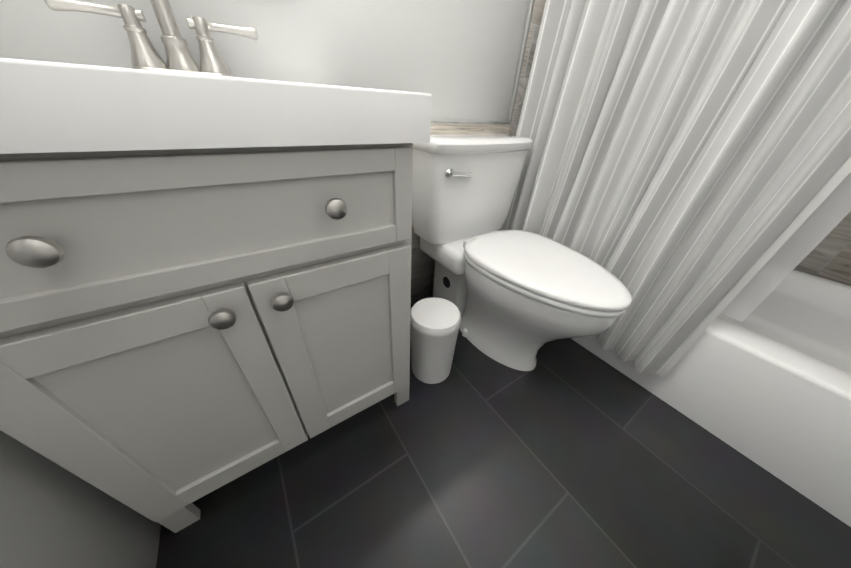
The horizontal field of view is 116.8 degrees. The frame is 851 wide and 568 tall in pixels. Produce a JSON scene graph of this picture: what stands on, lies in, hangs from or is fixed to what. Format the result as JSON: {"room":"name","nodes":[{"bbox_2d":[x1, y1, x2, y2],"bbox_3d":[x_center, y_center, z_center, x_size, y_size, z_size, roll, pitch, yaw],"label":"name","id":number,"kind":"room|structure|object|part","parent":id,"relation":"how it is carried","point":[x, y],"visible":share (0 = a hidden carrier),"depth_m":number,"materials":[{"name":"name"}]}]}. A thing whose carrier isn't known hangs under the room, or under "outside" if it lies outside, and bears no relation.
{"room":"bathroom","nodes":[
{"label":"bathroom","id":0,"kind":"room"},
{"bbox_2d":[0,430,160,567],"bbox_3d":[-0.394,-0.260,-0.367,0.120,2.440,1.624,-19,40,-29],"label":"wall","id":1,"kind":"structure","parent":0,"point":[53,514],"depth_m":0.40,"materials":[{"name":"white paint"}]},
{"bbox_2d":[0,0,529,120],"bbox_3d":[-0.122,-0.930,0.648,3.000,2.440,0.100,-19,40,-29],"label":"wall","id":2,"kind":"structure","parent":0,"point":[457,59],"depth_m":0.69,"materials":[{"name":"white paint"}]},
{"bbox_2d":[411,122,510,300],"bbox_3d":[-0.238,-0.177,1.011,1.408,0.776,0.010,-19,40,-29],"label":"wainscot","id":3,"kind":"structure","parent":2,"relation":"attached to","point":[422,271],"depth_m":1.18,"materials":[{"name":"brown wood"}]},
{"bbox_2d":[431,119,508,122],"bbox_3d":[-0.226,-0.498,0.789,1.396,0.006,0.012,-19,40,-29],"label":"trim","id":4,"kind":"structure","parent":2,"relation":"attached to","point":[469,121],"depth_m":1.01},
{"bbox_2d":[507,0,534,122],"bbox_3d":[0.395,-1.382,0.663,0.012,1.664,0.012,-19,40,-29],"label":"trim","id":5,"kind":"structure","parent":2,"relation":"attached to","point":[523,44],"depth_m":1.01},
{"bbox_2d":[508,0,545,135],"bbox_3d":[0.728,-1.179,1.082,0.830,2.440,0.010,-19,40,-29],"label":"wall tile","id":6,"kind":"structure","parent":2,"relation":"attached to","point":[536,19],"depth_m":1.03,"materials":[{"name":"brown tile"}]},
{"bbox_2d":[156,293,850,567],"bbox_3d":[0.273,0.508,0.802,3.000,0.080,1.724,-19,40,-29],"label":"floor","id":7,"kind":"structure","parent":0,"point":[567,453],"depth_m":0.68,"materials":[{"name":"tile"}]},
{"bbox_2d":[0,0,431,532],"bbox_3d":[-0.399,-0.060,0.580,0.638,1.051,0.506,-19,40,-29],"label":"bathroom vanity","id":8,"kind":"object","parent":7,"relation":"on","point":[205,278],"visible":1,"depth_m":0.37,"materials":[{"name":"grey paint"}]},
{"bbox_2d":[41,0,258,87],"bbox_3d":[-0.445,-0.470,0.437,0.293,0.216,0.177,-19,40,-29],"label":"faucet","id":9,"kind":"object","parent":8,"relation":"on","point":[144,55],"depth_m":0.49,"materials":[{"name":"silver metal"}]},
{"bbox_2d":[410,297,460,383],"bbox_3d":[0.027,0.198,0.913,0.168,0.288,0.168,-19,40,-29],"label":"waste bin","id":10,"kind":"object","parent":7,"relation":"on","point":[434,325],"visible":0.98,"depth_m":0.84,"materials":[{"name":"plastic"}]},
{"bbox_2d":[412,133,631,370],"bbox_3d":[0.307,-0.086,0.950,0.460,0.742,0.756,-19,40,-29],"label":"toilet","id":11,"kind":"object","parent":7,"relation":"on","point":[518,298],"visible":0.96,"depth_m":0.88,"materials":[{"name":"ceramic"}]},
{"bbox_3d":[0.108,-0.357,0.845,0.092,0.032,0.032,-19,40,-29],"label":"lever","id":12,"kind":"part","parent":11,"relation":"part of","materials":[{"name":"silver metal"}]},
{"bbox_3d":[0.164,-0.361,1.038,0.442,0.314,0.208,-19,40,-29],"label":"tank","id":13,"kind":"part","parent":11,"relation":"part of","materials":[{"name":"ceramic"}]},
{"bbox_3d":[0.176,-0.504,0.933,0.460,0.042,0.229,-19,40,-29],"label":"tank lid","id":14,"kind":"part","parent":11,"relation":"part of","materials":[{"name":"ceramic"}]},
{"bbox_3d":[0.374,-0.061,0.849,0.362,0.043,0.520,-19,40,-29],"label":"seat","id":15,"kind":"part","parent":11,"relation":"part of","materials":[{"name":"plastic"}]},
{"bbox_2d":[571,269,850,526],"bbox_3d":[1.095,0.022,1.123,0.847,0.436,1.500,-19,40,-29],"label":"bathtub","id":16,"kind":"object","parent":7,"relation":"on","point":[765,384],"visible":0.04,"depth_m":0.75,"materials":[{"name":"ceramic"}]},
{"bbox_2d":[498,0,850,377],"bbox_3d":[0.786,-0.547,0.465,0.194,1.888,1.502,-19,40,-29],"label":"shower curtain","id":17,"kind":"object","parent":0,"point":[685,178],"visible":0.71,"depth_m":0.70,"materials":[{"name":"white fabric"}]},
{"bbox_3d":[1.538,-0.943,0.795,0.090,2.440,1.524,-19,40,-29],"label":"wall","id":18,"kind":"structure","parent":0,"visible":0},
{"bbox_2d":[794,211,850,285],"bbox_3d":[1.496,-0.929,0.771,0.010,2.440,1.524,-19,40,-29],"label":"wall tile","id":19,"kind":"structure","parent":18,"relation":"attached to","point":[828,256],"depth_m":1.03,"materials":[{"name":"brown tile"}]}
]}

